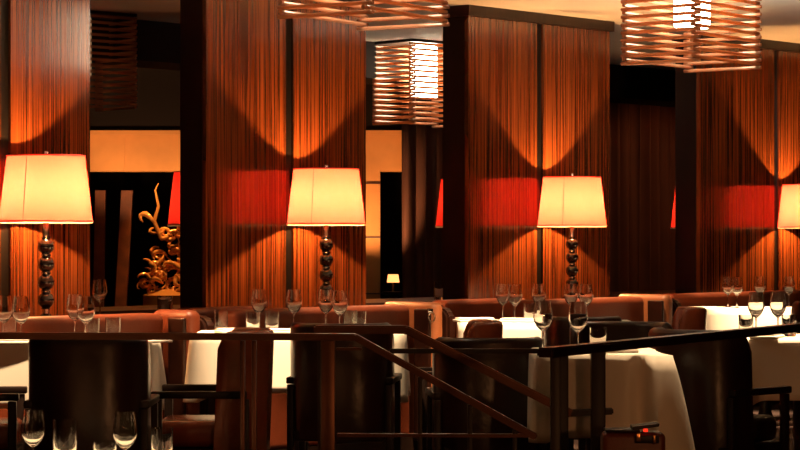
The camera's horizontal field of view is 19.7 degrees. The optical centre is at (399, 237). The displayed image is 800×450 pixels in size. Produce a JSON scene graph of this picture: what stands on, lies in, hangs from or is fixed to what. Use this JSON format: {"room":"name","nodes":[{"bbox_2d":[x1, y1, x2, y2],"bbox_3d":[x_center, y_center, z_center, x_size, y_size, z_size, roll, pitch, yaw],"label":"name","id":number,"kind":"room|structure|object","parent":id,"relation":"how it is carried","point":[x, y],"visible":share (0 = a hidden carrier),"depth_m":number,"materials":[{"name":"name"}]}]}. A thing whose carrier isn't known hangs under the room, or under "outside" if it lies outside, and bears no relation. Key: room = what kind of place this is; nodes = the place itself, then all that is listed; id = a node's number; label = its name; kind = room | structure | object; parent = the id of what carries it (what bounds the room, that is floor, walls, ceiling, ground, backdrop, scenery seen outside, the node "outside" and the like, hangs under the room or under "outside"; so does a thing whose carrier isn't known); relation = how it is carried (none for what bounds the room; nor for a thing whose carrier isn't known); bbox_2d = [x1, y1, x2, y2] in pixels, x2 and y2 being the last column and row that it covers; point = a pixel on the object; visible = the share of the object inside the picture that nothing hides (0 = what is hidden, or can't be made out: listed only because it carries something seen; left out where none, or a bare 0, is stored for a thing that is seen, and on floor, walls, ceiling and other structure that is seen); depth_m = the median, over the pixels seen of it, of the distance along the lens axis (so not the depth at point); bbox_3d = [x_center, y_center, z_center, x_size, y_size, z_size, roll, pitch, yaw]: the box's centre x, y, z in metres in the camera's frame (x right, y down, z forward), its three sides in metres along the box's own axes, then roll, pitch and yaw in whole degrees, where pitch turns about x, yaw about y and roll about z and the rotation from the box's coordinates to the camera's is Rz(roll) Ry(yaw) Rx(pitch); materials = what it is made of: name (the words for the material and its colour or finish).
{"room":"restaurant","nodes":[
{"label":"restaurant","id":0,"kind":"room"},
{"bbox_2d":[90,172,401,306],"bbox_3d":[-2.650,-0.100,21.650,8.500,2.600,0.100,0,0,0],"label":"wall","id":1,"kind":"structure","parent":0,"point":[143,184],"depth_m":21.60,"materials":[{"name":"black paint"}]},
{"bbox_2d":[90,135,401,298],"bbox_3d":[-3.150,0.155,19.725,7.500,2.090,0.250,0,0,0],"label":"wall","id":2,"kind":"structure","parent":0,"point":[143,153],"depth_m":19.60,"materials":[{"name":"paint"}]},
{"bbox_2d":[90,130,401,170],"bbox_3d":[-3.150,-0.743,19.571,7.500,0.345,0.062,0,0,0],"label":"trim","id":3,"kind":"structure","parent":2,"relation":"attached to","point":[92,132],"depth_m":19.54,"materials":[{"name":"paint"}]},
{"bbox_2d":[90,67,442,129],"bbox_3d":[-3.150,-1.195,19.735,7.500,0.610,0.330,0,0,0],"label":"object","id":4,"kind":"structure","parent":2,"relation":"attached to","point":[158,90],"depth_m":19.57,"materials":[{"name":"black paint"}]},
{"bbox_2d":[401,96,442,297],"bbox_3d":[0.478,0.000,19.197,0.932,2.400,0.136,0,0,0],"label":"curtain","id":5,"kind":"object","parent":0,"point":[422,145],"visible":0.12,"depth_m":19.19,"materials":[{"name":"brown fabric"}]},
{"bbox_2d":[90,0,799,69],"bbox_3d":[0.000,-1.550,11.250,14.000,0.100,25.500,0,0,0],"label":"ceiling","id":6,"kind":"structure","parent":0,"point":[780,19],"depth_m":15.44,"materials":[{"name":"paint"}]},
{"bbox_2d":[90,10,136,111],"bbox_3d":[-2.160,-1.182,15.333,0.700,0.636,0.460,0,0,-42],"label":"pendant light","id":7,"kind":"object","parent":6,"relation":"hanging from","point":[131,98],"visible":0.45,"depth_m":15.34,"materials":[{"name":"brown wood"}]},
{"bbox_2d":[277,0,449,30],"bbox_3d":[-0.148,-1.206,9.746,0.460,0.588,0.700,0,0,30],"label":"pendant light","id":8,"kind":"object","parent":6,"relation":"hanging from","point":[364,4],"visible":1,"depth_m":9.80,"materials":[{"name":"brown wood"}]},
{"bbox_2d":[91,18,674,106],"bbox_3d":[-1.096,-1.360,16.954,0.501,0.280,14.500,0,0,42],"label":"wall","id":9,"kind":"structure","parent":6,"relation":"attached to","point":[158,43],"depth_m":17.57,"materials":[{"name":"black paint"}]},
{"bbox_2d":[372,39,442,127],"bbox_3d":[0.185,-1.182,17.692,0.700,0.636,0.460,0,0,-44],"label":"pendant light","id":10,"kind":"object","parent":6,"relation":"hanging from","point":[424,58],"visible":0.72,"depth_m":17.51,"materials":[{"name":"brown wood"}]},
{"bbox_2d":[411,45,436,97],"bbox_3d":[0.185,-1.274,17.692,0.180,0.405,0.130,0,0,-44],"label":"diffuser","id":11,"kind":"object","parent":10,"relation":"attached to","point":[417,46],"depth_m":17.63,"materials":[{"name":"beige"}]},
{"bbox_2d":[621,0,761,72],"bbox_3d":[1.513,-1.192,11.917,0.460,0.617,0.700,0,0,37],"label":"pendant light","id":12,"kind":"object","parent":6,"relation":"hanging from","point":[690,16],"visible":1,"depth_m":11.81,"materials":[{"name":"brown wood"}]},
{"bbox_2d":[674,0,709,28],"bbox_3d":[1.513,-1.281,11.917,0.130,0.393,0.180,0,0,37],"label":"diffuser","id":13,"kind":"object","parent":12,"relation":"attached to","point":[679,25],"depth_m":11.86,"materials":[{"name":"beige"}]},
{"bbox_2d":[574,403,793,449],"bbox_3d":[0.000,1.800,11.250,14.000,1.200,25.500,0,0,0],"label":"floor","id":14,"kind":"structure","parent":0,"point":[775,408],"depth_m":14.64,"materials":[{"name":"carpet"}]},
{"bbox_2d":[0,386,27,449],"bbox_3d":[-1.795,0.790,9.450,0.489,0.820,0.484,0,0,-5],"label":"armchair","id":15,"kind":"object","parent":14,"relation":"on","point":[11,438],"visible":0.94,"depth_m":9.28,"materials":[{"name":"black wood"}]},
{"bbox_2d":[0,0,89,316],"bbox_3d":[-2.085,-0.150,11.417,0.260,2.700,1.286,0,0,42],"label":"pillar","id":16,"kind":"structure","parent":14,"relation":"on","point":[45,44],"depth_m":11.58,"materials":[{"name":"brown wood"}]},
{"bbox_2d":[23,340,159,449],"bbox_3d":[-1.205,0.790,8.975,0.484,0.820,0.489,0,0,0],"label":"armchair","id":17,"kind":"object","parent":14,"relation":"on","point":[86,381],"visible":0.67,"depth_m":8.75,"materials":[{"name":"leather"}]},
{"bbox_2d":[93,190,105,306],"bbox_3d":[-2.660,0.390,20.330,0.120,1.620,0.060,0,0,0],"label":"leaning board","id":18,"kind":"object","parent":14,"relation":"on","point":[100,195],"visible":0.43,"depth_m":20.30,"materials":[{"name":"brown wood"}]},
{"bbox_2d":[0,309,214,419],"bbox_3d":[-1.568,0.777,10.856,0.339,0.845,1.623,0,0,42],"label":"banquette","id":19,"kind":"object","parent":14,"relation":"on","point":[175,353],"visible":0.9,"depth_m":11.24,"materials":[{"name":"leather"}]},
{"bbox_2d":[115,190,132,305],"bbox_3d":[-2.455,0.390,20.330,0.190,1.620,0.060,0,0,0],"label":"leaning board","id":20,"kind":"object","parent":14,"relation":"on","point":[126,205],"visible":0.64,"depth_m":20.30,"materials":[{"name":"brown wood"}]},
{"bbox_2d":[137,183,179,305],"bbox_3d":[-2.024,0.359,20.200,0.593,1.682,0.440,0,0,0],"label":"glass sculpture","id":21,"kind":"object","parent":14,"relation":"on","point":[158,274],"visible":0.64,"depth_m":20.16,"materials":[{"name":"orange"}]},
{"bbox_2d":[151,327,273,449],"bbox_3d":[-0.770,0.790,9.600,0.489,0.820,0.484,0,0,0],"label":"armchair","id":22,"kind":"object","parent":14,"relation":"on","point":[221,430],"visible":0.65,"depth_m":9.40,"materials":[{"name":"leather"}]},
{"bbox_2d":[0,332,536,449],"bbox_3d":[-0.567,1.215,8.070,2.095,1.770,0.055,0,0,0],"label":"stair railing","id":23,"kind":"object","parent":14,"relation":"on","point":[327,340],"visible":1,"depth_m":8.05,"materials":[{"name":"wood"}]},
{"bbox_2d":[180,0,365,307],"bbox_3d":[-0.732,-0.150,13.610,0.260,2.700,1.380,0,0,42],"label":"pillar","id":24,"kind":"structure","parent":14,"relation":"on","point":[263,96],"depth_m":13.36,"materials":[{"name":"brown wood"}]},
{"bbox_2d":[176,301,454,449],"bbox_3d":[-0.482,0.777,12.458,1.581,0.845,0.643,0,0,-43],"label":"banquette","id":25,"kind":"object","parent":14,"relation":"on","point":[414,315],"visible":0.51,"depth_m":12.53,"materials":[{"name":"leather"}]},
{"bbox_2d":[286,322,401,449],"bbox_3d":[-0.256,0.790,10.445,0.484,0.820,0.489,0,0,6],"label":"armchair","id":26,"kind":"object","parent":14,"relation":"on","point":[367,386],"visible":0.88,"depth_m":10.24,"materials":[{"name":"leather"}]},
{"bbox_2d":[95,290,674,313],"bbox_3d":[0.871,0.805,16.208,0.630,0.790,8.400,0,0,42],"label":"trim","id":27,"kind":"structure","parent":14,"relation":"on","point":[149,308],"depth_m":14.62,"materials":[{"name":"brown wood"}]},
{"bbox_2d":[167,171,179,225],"bbox_3d":[-1.188,-0.011,14.024,0.463,0.842,0.463,0,0,36],"label":"table lamp","id":28,"kind":"object","parent":27,"relation":"on","point":[174,211],"visible":0.09,"depth_m":13.90,"materials":[{"name":"fabric"}]},
{"bbox_2d":[382,274,401,297],"bbox_3d":[-0.060,0.760,20.200,0.240,0.880,0.240,0,0,0],"label":"lamp","id":29,"kind":"object","parent":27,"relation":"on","point":[392,278],"visible":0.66,"depth_m":20.16,"materials":[{"name":"beige fabric"}]},
{"bbox_2d":[435,179,442,227],"bbox_3d":[0.472,-0.011,15.777,0.463,0.842,0.463,0,0,2],"label":"table lamp","id":30,"kind":"object","parent":27,"relation":"on","point":[439,220],"visible":0.05,"depth_m":15.70,"materials":[{"name":"fabric"}]},
{"bbox_2d":[418,319,502,449],"bbox_3d":[0.295,0.802,11.250,0.416,0.795,0.411,0,0,-1],"label":"armchair","id":31,"kind":"object","parent":14,"relation":"on","point":[475,328],"visible":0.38,"depth_m":11.06,"materials":[{"name":"leather"}]},
{"bbox_2d":[314,325,612,449],"bbox_3d":[0.242,1.116,8.745,1.137,1.568,0.060,0,0,0],"label":"stair railing","id":32,"kind":"object","parent":14,"relation":"on","point":[597,411],"visible":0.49,"depth_m":8.72,"materials":[{"name":"wood"}]},
{"bbox_2d":[426,336,546,449],"bbox_3d":[0.370,0.808,9.805,0.484,0.783,0.489,0,0,-4],"label":"armchair","id":33,"kind":"object","parent":14,"relation":"on","point":[446,413],"visible":0.66,"depth_m":9.58,"materials":[{"name":"black leather"}]},
{"bbox_2d":[214,305,792,414],"bbox_3d":[1.617,0.805,15.711,0.495,0.790,8.150,0,0,42],"label":"trim","id":34,"kind":"structure","parent":14,"relation":"on","point":[772,402],"depth_m":16.44,"materials":[{"name":"brown wood"}]},
{"bbox_2d":[286,164,365,306],"bbox_3d":[-0.431,-0.011,13.410,0.463,0.842,0.463,0,0,14],"label":"table lamp","id":35,"kind":"object","parent":34,"relation":"on","point":[325,196],"visible":0.88,"depth_m":13.24,"materials":[{"name":"fabric"}]},
{"bbox_2d":[537,173,606,298],"bbox_3d":[1.139,-0.011,15.230,0.463,0.842,0.463,0,0,-42],"label":"table lamp","id":36,"kind":"object","parent":34,"relation":"on","point":[571,201],"visible":0.9,"depth_m":15.06,"materials":[{"name":"fabric"}]},
{"bbox_2d":[777,184,799,228],"bbox_3d":[3.090,-0.011,17.420,0.463,0.842,0.463,0,0,37],"label":"table lamp","id":37,"kind":"object","parent":34,"relation":"on","point":[789,212],"visible":0.98,"depth_m":17.29,"materials":[{"name":"fabric"}]},
{"bbox_2d":[439,5,613,299],"bbox_3d":[0.868,-0.150,15.448,0.260,2.700,1.565,0,0,42],"label":"pillar","id":38,"kind":"structure","parent":14,"relation":"on","point":[526,95],"depth_m":15.17,"materials":[{"name":"brown wood"}]},
{"bbox_2d":[433,294,680,337],"bbox_3d":[0.955,0.777,14.149,1.703,0.845,0.617,0,0,-42],"label":"banquette","id":39,"kind":"object","parent":14,"relation":"on","point":[632,307],"visible":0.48,"depth_m":14.10,"materials":[{"name":"leather"}]},
{"bbox_2d":[541,316,621,449],"bbox_3d":[0.934,0.800,11.885,0.426,0.800,0.440,0,0,-2],"label":"armchair","id":40,"kind":"object","parent":14,"relation":"on","point":[557,333],"visible":0.13,"depth_m":11.69,"materials":[{"name":"brown leather"}]},
{"bbox_2d":[569,321,672,449],"bbox_3d":[1.000,0.790,10.275,0.484,0.820,0.489,0,0,-4],"label":"armchair","id":41,"kind":"object","parent":14,"relation":"on","point":[616,330],"visible":0.23,"depth_m":10.46,"materials":[{"name":"black leather"}]},
{"bbox_2d":[600,422,664,449],"bbox_3d":[0.818,0.924,8.070,0.220,0.552,0.140,0,0,0],"label":"leather bag","id":42,"kind":"object","parent":14,"relation":"on","point":[612,438],"visible":1,"depth_m":8.02,"materials":[{"name":"brown leather"}]},
{"bbox_2d":[610,102,674,291],"bbox_3d":[2.292,-0.030,21.290,0.136,2.460,1.725,0,0,42],"label":"wall panel","id":43,"kind":"object","parent":14,"relation":"on","point":[642,137],"visible":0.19,"depth_m":21.22,"materials":[{"name":"wood"}]},
{"bbox_2d":[537,323,799,449],"bbox_3d":[1.377,0.765,8.591,0.056,0.870,3.836,0,0,29],"label":"stair railing","id":44,"kind":"object","parent":14,"relation":"on","point":[554,353],"visible":1,"depth_m":7.33,"materials":[{"name":"wood"}]},
{"bbox_2d":[672,306,706,329],"bbox_3d":[1.556,0.798,13.150,0.391,0.804,0.387,0,0,0],"label":"armchair","id":45,"kind":"object","parent":14,"relation":"on","point":[686,318],"visible":0.26,"depth_m":12.99,"materials":[{"name":"brown leather"}]},
{"bbox_2d":[648,327,791,449],"bbox_3d":[1.314,0.790,9.724,0.489,0.820,0.484,0,0,-44],"label":"armchair","id":46,"kind":"object","parent":14,"relation":"on","point":[715,377],"visible":0.69,"depth_m":9.49,"materials":[{"name":"black leather"}]},
{"bbox_2d":[665,290,799,306],"bbox_3d":[2.540,0.585,16.066,0.140,0.430,2.374,0,0,42],"label":"banquette","id":47,"kind":"object","parent":14,"relation":"on","point":[710,298],"visible":0.14,"depth_m":15.56,"materials":[{"name":"leather"}]},
{"bbox_2d":[672,33,799,293],"bbox_3d":[2.792,-0.150,17.605,0.260,2.700,2.100,0,0,42],"label":"pillar","id":48,"kind":"structure","parent":14,"relation":"on","point":[737,133],"depth_m":17.12,"materials":[{"name":"brown wood"}]},
{"bbox_2d":[758,401,792,425],"bbox_3d":[2.360,0.829,14.860,0.950,0.742,0.500,0,0,0],"label":"dining table","id":49,"kind":"object","parent":14,"relation":"on","point":[764,406],"visible":0.16,"depth_m":14.82,"materials":[{"name":"black wood"}]},
{"bbox_2d":[687,306,790,329],"bbox_3d":[2.361,0.608,14.853,1.059,0.318,0.617,0,0,0],"label":"tablecloth","id":50,"kind":"object","parent":49,"relation":"on","point":[718,317],"visible":0.12,"depth_m":14.60,"materials":[{"name":"beige fabric"}]},
{"bbox_2d":[722,276,731,306],"bbox_3d":[2.130,0.349,14.935,0.078,0.198,0.078,0,0,0],"label":"wine glass","id":51,"kind":"object","parent":50,"relation":"on","point":[726,284],"visible":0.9,"depth_m":14.91,"materials":[{"name":"white"}]},
{"bbox_2d":[722,276,731,294],"bbox_3d":[2.130,0.311,14.935,0.078,0.120,0.078,0,0,0],"label":"bowl","id":52,"kind":"object","parent":51,"relation":"on","point":[726,284],"depth_m":14.91,"materials":[{"name":"clear glass"}]},
{"bbox_2d":[731,277,742,307],"bbox_3d":[2.160,0.349,14.744,0.078,0.198,0.078,0,0,0],"label":"wine glass","id":53,"kind":"object","parent":50,"relation":"on","point":[736,284],"visible":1,"depth_m":14.72,"materials":[{"name":"white"}]},
{"bbox_2d":[731,277,742,295],"bbox_3d":[2.160,0.311,14.744,0.078,0.120,0.078,0,0,0],"label":"bowl","id":54,"kind":"object","parent":53,"relation":"on","point":[736,284],"depth_m":14.72,"materials":[{"name":"clear glass"}]},
{"bbox_2d":[754,276,765,291],"bbox_3d":[2.345,0.349,14.984,0.078,0.198,0.078,0,0,0],"label":"wine glass","id":55,"kind":"object","parent":50,"relation":"on","point":[759,284],"visible":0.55,"depth_m":14.96,"materials":[{"name":"white"}]},
{"bbox_2d":[783,276,794,306],"bbox_3d":[2.542,0.349,15.033,0.078,0.198,0.078,0,0,0],"label":"wine glass","id":56,"kind":"object","parent":50,"relation":"on","point":[788,283],"visible":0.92,"depth_m":15.01,"materials":[{"name":"white"}]},
{"bbox_2d":[783,276,794,294],"bbox_3d":[2.542,0.311,15.033,0.078,0.120,0.078,0,0,0],"label":"bowl","id":57,"kind":"object","parent":56,"relation":"on","point":[788,283],"depth_m":15.01,"materials":[{"name":"clear glass"}]},
{"bbox_2d":[791,301,799,437],"bbox_3d":[2.600,0.790,13.955,0.484,0.820,0.489,0,0,0],"label":"armchair","id":58,"kind":"object","parent":14,"relation":"on","point":[795,309],"visible":0.12,"depth_m":13.81,"materials":[{"name":"brown leather"}]},
{"bbox_2d":[794,401,799,449],"bbox_3d":[1.840,0.829,10.520,0.660,0.742,0.520,0,0,0],"label":"dining table","id":59,"kind":"object","parent":14,"relation":"on","point":[796,403],"visible":0.09,"depth_m":10.49,"materials":[{"name":"black wood"}]},
{"bbox_2d":[747,334,799,404],"bbox_3d":[1.840,0.608,10.510,0.787,0.318,0.642,0,0,0],"label":"tablecloth","id":60,"kind":"object","parent":59,"relation":"on","point":[775,362],"visible":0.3,"depth_m":10.24,"materials":[{"name":"beige fabric"}]},
{"bbox_2d":[739,315,753,327],"bbox_3d":[1.580,0.400,10.502,0.068,0.098,0.068,0,0,0],"label":"tumbler","id":61,"kind":"object","parent":60,"relation":"on","point":[745,321],"visible":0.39,"depth_m":10.47,"materials":[{"name":"clear glass"}]},
{"bbox_2d":[748,292,763,326],"bbox_3d":[1.648,0.349,10.648,0.078,0.198,0.078,0,0,0],"label":"wine glass","id":62,"kind":"object","parent":60,"relation":"on","point":[755,300],"visible":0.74,"depth_m":10.62,"materials":[{"name":"white"}]},
{"bbox_2d":[770,292,785,324],"bbox_3d":[1.758,0.349,10.698,0.078,0.198,0.078,0,0,0],"label":"wine glass","id":63,"kind":"object","parent":60,"relation":"on","point":[777,300],"visible":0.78,"depth_m":10.67,"materials":[{"name":"white"}]},
{"bbox_2d":[781,315,796,336],"bbox_3d":[1.776,0.400,10.502,0.068,0.098,0.068,0,0,0],"label":"tumbler","id":64,"kind":"object","parent":60,"relation":"on","point":[786,319],"visible":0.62,"depth_m":10.47,"materials":[{"name":"clear glass"}]},
{"bbox_3d":[-0.475,0.829,10.980,0.980,0.742,0.460,0,0,0],"label":"dining table","id":65,"kind":"object","parent":14,"relation":"on","visible":0},
{"bbox_2d":[183,330,410,402],"bbox_3d":[-0.483,0.608,10.986,1.070,0.318,0.577,0,0,0],"label":"tablecloth","id":66,"kind":"object","parent":65,"relation":"on","point":[201,367],"visible":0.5,"depth_m":10.73,"materials":[{"name":"beige fabric"}]},
{"bbox_2d":[214,310,227,329],"bbox_3d":[-0.871,0.400,11.192,0.068,0.098,0.068,0,0,0],"label":"tumbler","id":67,"kind":"object","parent":66,"relation":"on","point":[220,316],"visible":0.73,"depth_m":11.16,"materials":[{"name":"clear glass"}]},
{"bbox_2d":[246,312,259,326],"bbox_3d":[-0.698,0.400,10.926,0.068,0.098,0.068,0,0,0],"label":"tumbler","id":68,"kind":"object","parent":66,"relation":"on","point":[252,318],"visible":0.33,"depth_m":10.90,"materials":[{"name":"clear glass"}]},
{"bbox_2d":[251,289,266,313],"bbox_3d":[-0.686,0.349,11.192,0.078,0.198,0.078,0,0,0],"label":"wine glass","id":69,"kind":"object","parent":66,"relation":"on","point":[258,300],"visible":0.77,"depth_m":11.16,"materials":[{"name":"white"}]},
{"bbox_2d":[265,311,278,327],"bbox_3d":[-0.615,0.400,11.058,0.068,0.098,0.068,0,0,0],"label":"tumbler","id":70,"kind":"object","parent":66,"relation":"on","point":[271,317],"visible":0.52,"depth_m":11.03,"materials":[{"name":"clear glass"}]},
{"bbox_2d":[286,289,301,322],"bbox_3d":[-0.515,0.349,11.165,0.078,0.198,0.078,0,0,0],"label":"wine glass","id":71,"kind":"object","parent":66,"relation":"on","point":[293,300],"visible":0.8,"depth_m":11.14,"materials":[{"name":"clear"}]},
{"bbox_2d":[318,289,332,322],"bbox_3d":[-0.361,0.349,11.220,0.078,0.198,0.078,0,0,0],"label":"wine glass","id":72,"kind":"object","parent":66,"relation":"on","point":[325,295],"visible":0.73,"depth_m":11.19,"materials":[{"name":"clear"}]},
{"bbox_2d":[332,290,347,322],"bbox_3d":[-0.287,0.349,11.005,0.078,0.198,0.078,0,0,0],"label":"wine glass","id":73,"kind":"object","parent":66,"relation":"on","point":[339,300],"visible":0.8,"depth_m":10.98,"materials":[{"name":"clear"}]},
{"bbox_3d":[0.782,0.829,9.200,0.475,0.742,0.500,0,0,0],"label":"dining table","id":74,"kind":"object","parent":14,"relation":"on","visible":0},
{"bbox_2d":[527,347,694,449],"bbox_3d":[0.835,0.696,9.158,0.682,0.494,0.716,0,0,0],"label":"tablecloth","id":75,"kind":"object","parent":74,"relation":"on","point":[644,386],"visible":0.66,"depth_m":8.93,"materials":[{"name":"beige fabric"}]},
{"bbox_2d":[533,301,552,346],"bbox_3d":[0.568,0.349,9.127,0.078,0.198,0.078,0,0,0],"label":"wine glass","id":76,"kind":"object","parent":75,"relation":"on","point":[542,316],"visible":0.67,"depth_m":9.10,"materials":[{"name":"white"}]},
{"bbox_2d":[533,301,552,330],"bbox_3d":[0.568,0.311,9.127,0.078,0.120,0.078,0,0,0],"label":"bowl","id":77,"kind":"object","parent":76,"relation":"on","point":[542,316],"depth_m":9.10,"materials":[{"name":"clear glass"}]},
{"bbox_2d":[568,302,587,343],"bbox_3d":[0.698,0.349,9.020,0.078,0.198,0.078,0,0,0],"label":"wine glass","id":78,"kind":"object","parent":75,"relation":"on","point":[577,316],"visible":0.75,"depth_m":8.99,"materials":[{"name":"white"}]},
{"bbox_2d":[589,327,606,342],"bbox_3d":[0.773,0.400,8.984,0.068,0.098,0.068,0,0,0],"label":"tumbler","id":79,"kind":"object","parent":75,"relation":"on","point":[596,334],"visible":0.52,"depth_m":8.96,"materials":[{"name":"clear glass"}]},
{"bbox_3d":[0.790,0.829,12.420,0.920,0.742,0.500,0,0,0],"label":"dining table","id":80,"kind":"object","parent":14,"relation":"on","visible":0},
{"bbox_2d":[456,320,629,337],"bbox_3d":[0.797,0.608,12.421,1.034,0.318,0.621,0,0,0],"label":"tablecloth","id":81,"kind":"object","parent":80,"relation":"on","point":[510,329],"visible":0.16,"depth_m":12.15,"materials":[{"name":"beige fabric"}]},
{"bbox_2d":[496,284,508,319],"bbox_3d":[0.565,0.349,12.623,0.078,0.198,0.078,0,0,0],"label":"wine glass","id":82,"kind":"object","parent":81,"relation":"on","point":[502,289],"visible":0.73,"depth_m":12.60,"materials":[{"name":"clear"}]},
{"bbox_2d":[496,284,508,305],"bbox_3d":[0.565,0.311,12.623,0.078,0.120,0.078,0,0,0],"label":"bowl","id":83,"kind":"object","parent":82,"relation":"on","point":[502,289],"depth_m":12.59,"materials":[{"name":"clear glass"}]},
{"bbox_2d":[508,284,521,317],"bbox_3d":[0.623,0.349,12.466,0.078,0.198,0.078,0,0,0],"label":"wine glass","id":84,"kind":"object","parent":81,"relation":"on","point":[514,292],"visible":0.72,"depth_m":12.44,"materials":[{"name":"clear"}]},
{"bbox_2d":[508,284,521,305],"bbox_3d":[0.623,0.311,12.466,0.078,0.120,0.078,0,0,0],"label":"bowl","id":85,"kind":"object","parent":84,"relation":"on","point":[514,292],"depth_m":12.44,"materials":[{"name":"clear glass"}]},
{"bbox_2d":[532,284,545,301],"bbox_3d":[0.762,0.349,12.603,0.078,0.198,0.078,0,0,0],"label":"wine glass","id":86,"kind":"object","parent":81,"relation":"on","point":[538,292],"visible":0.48,"depth_m":12.57,"materials":[{"name":"white"}]},
{"bbox_2d":[564,284,577,304],"bbox_3d":[0.938,0.349,12.617,0.078,0.198,0.078,0,0,0],"label":"wine glass","id":87,"kind":"object","parent":81,"relation":"on","point":[570,292],"visible":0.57,"depth_m":12.59,"materials":[{"name":"white"}]},
{"bbox_2d":[579,284,592,306],"bbox_3d":[1.008,0.349,12.466,0.078,0.198,0.078,0,0,0],"label":"wine glass","id":88,"kind":"object","parent":81,"relation":"on","point":[585,292],"visible":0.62,"depth_m":12.44,"materials":[{"name":"white"}]},
{"bbox_3d":[-1.982,0.805,10.994,0.495,0.790,2.550,0,0,42],"label":"trim","id":89,"kind":"structure","parent":14,"relation":"on","visible":0},
{"bbox_2d":[0,150,93,315],"bbox_3d":[-1.735,-0.011,11.270,0.463,0.842,0.463,0,0,-42],"label":"table lamp","id":90,"kind":"object","parent":89,"relation":"on","point":[45,188],"visible":0.97,"depth_m":11.10,"materials":[{"name":"fabric"}]},
{"bbox_2d":[92,279,107,313],"bbox_3d":[-1.531,0.309,11.735,0.078,0.198,0.078,0,0,0],"label":"wine glass","id":91,"kind":"object","parent":89,"relation":"on","point":[99,291],"visible":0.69,"depth_m":11.71,"materials":[{"name":"white"}]},
{"bbox_2d":[92,279,107,302],"bbox_3d":[-1.531,0.271,11.735,0.078,0.120,0.078,0,0,0],"label":"bowl","id":92,"kind":"object","parent":91,"relation":"on","point":[99,291],"depth_m":11.71,"materials":[{"name":"clear glass"}]},
{"bbox_2d":[157,296,172,309],"bbox_3d":[-1.218,0.355,11.917,0.082,0.108,0.082,0,0,0],"label":"tumbler","id":93,"kind":"object","parent":89,"relation":"on","point":[163,302],"visible":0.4,"depth_m":11.88,"materials":[{"name":"clear glass"}]},
{"bbox_3d":[-1.545,0.829,10.000,0.920,0.742,0.460,0,0,0],"label":"dining table","id":94,"kind":"object","parent":14,"relation":"on","visible":0},
{"bbox_2d":[0,343,166,409],"bbox_3d":[-1.543,0.608,10.008,1.045,0.318,0.582,0,0,0],"label":"tablecloth","id":95,"kind":"object","parent":94,"relation":"on","point":[14,365],"visible":0.24,"depth_m":9.76,"materials":[{"name":"beige fabric"}]},
{"bbox_2d":[0,295,11,331],"bbox_3d":[-1.722,0.349,10.000,0.078,0.198,0.078,0,0,0],"label":"wine glass","id":96,"kind":"object","parent":95,"relation":"on","point":[5,300],"visible":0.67,"depth_m":9.97,"materials":[{"name":"white"}]},
{"bbox_2d":[1,317,16,331],"bbox_3d":[-1.722,0.400,10.132,0.068,0.098,0.068,0,0,0],"label":"tumbler","id":97,"kind":"object","parent":95,"relation":"on","point":[11,324],"visible":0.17,"depth_m":10.10,"materials":[{"name":"clear glass"}]},
{"bbox_2d":[12,296,29,331],"bbox_3d":[-1.627,0.349,9.871,0.078,0.198,0.078,0,0,0],"label":"wine glass","id":98,"kind":"object","parent":95,"relation":"on","point":[20,307],"visible":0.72,"depth_m":9.84,"materials":[{"name":"white"}]},
{"bbox_2d":[66,294,81,331],"bbox_3d":[-1.444,0.349,10.222,0.078,0.198,0.078,0,0,0],"label":"wine glass","id":99,"kind":"object","parent":95,"relation":"on","point":[72,301],"visible":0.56,"depth_m":10.19,"materials":[{"name":"white"}]},
{"bbox_2d":[77,296,94,331],"bbox_3d":[-1.348,0.349,9.871,0.078,0.198,0.078,0,0,0],"label":"wine glass","id":100,"kind":"object","parent":95,"relation":"on","point":[85,307],"visible":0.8,"depth_m":9.84,"materials":[{"name":"white"}]},
{"bbox_2d":[84,318,99,331],"bbox_3d":[-1.351,0.400,10.088,0.068,0.098,0.068,0,0,0],"label":"tumbler","id":101,"kind":"object","parent":95,"relation":"on","point":[93,325],"visible":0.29,"depth_m":10.06,"materials":[{"name":"clear glass"}]},
{"bbox_2d":[105,317,120,331],"bbox_3d":[-1.270,0.400,10.177,0.068,0.098,0.068,0,0,0],"label":"tumbler","id":102,"kind":"object","parent":95,"relation":"on","point":[112,324],"visible":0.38,"depth_m":10.15,"materials":[{"name":"clear glass"}]},
{"bbox_3d":[-1.020,1.129,7.420,0.780,0.742,0.700,0,0,0],"label":"dining table","id":103,"kind":"object","parent":14,"relation":"on","visible":0},
{"bbox_3d":[-1.014,0.908,7.431,0.893,0.318,0.800,0,0,0],"label":"tablecloth","id":104,"kind":"object","parent":103,"relation":"on","visible":0},
{"bbox_2d":[21,409,44,449],"bbox_3d":[-1.176,0.649,7.372,0.078,0.198,0.078,0,0,0],"label":"wine glass","id":105,"kind":"object","parent":104,"relation":"on","point":[32,424],"visible":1,"depth_m":7.34,"materials":[{"name":"white"}]},
{"bbox_2d":[53,419,76,449],"bbox_3d":[-1.074,0.665,7.372,0.078,0.167,0.078,0,0,0],"label":"tumbler","id":106,"kind":"object","parent":104,"relation":"on","point":[64,430],"visible":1,"depth_m":7.34,"materials":[{"name":"clear glass"}]},
{"bbox_2d":[93,441,116,449],"bbox_3d":[-0.946,0.701,7.372,0.075,0.096,0.075,0,0,0],"label":"tumbler","id":107,"kind":"object","parent":104,"relation":"on","point":[97,445],"visible":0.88,"depth_m":7.34,"materials":[{"name":"clear glass"}]},
{"bbox_2d":[113,411,136,449],"bbox_3d":[-0.870,0.649,7.279,0.078,0.198,0.078,0,0,0],"label":"wine glass","id":108,"kind":"object","parent":104,"relation":"on","point":[124,426],"visible":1,"depth_m":7.25,"materials":[{"name":"clear"}]},
{"bbox_2d":[151,427,172,449],"bbox_3d":[-0.768,0.681,7.419,0.071,0.135,0.071,0,0,0],"label":"tumbler","id":109,"kind":"object","parent":104,"relation":"on","point":[161,437],"visible":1,"depth_m":7.39,"materials":[{"name":"clear glass"}]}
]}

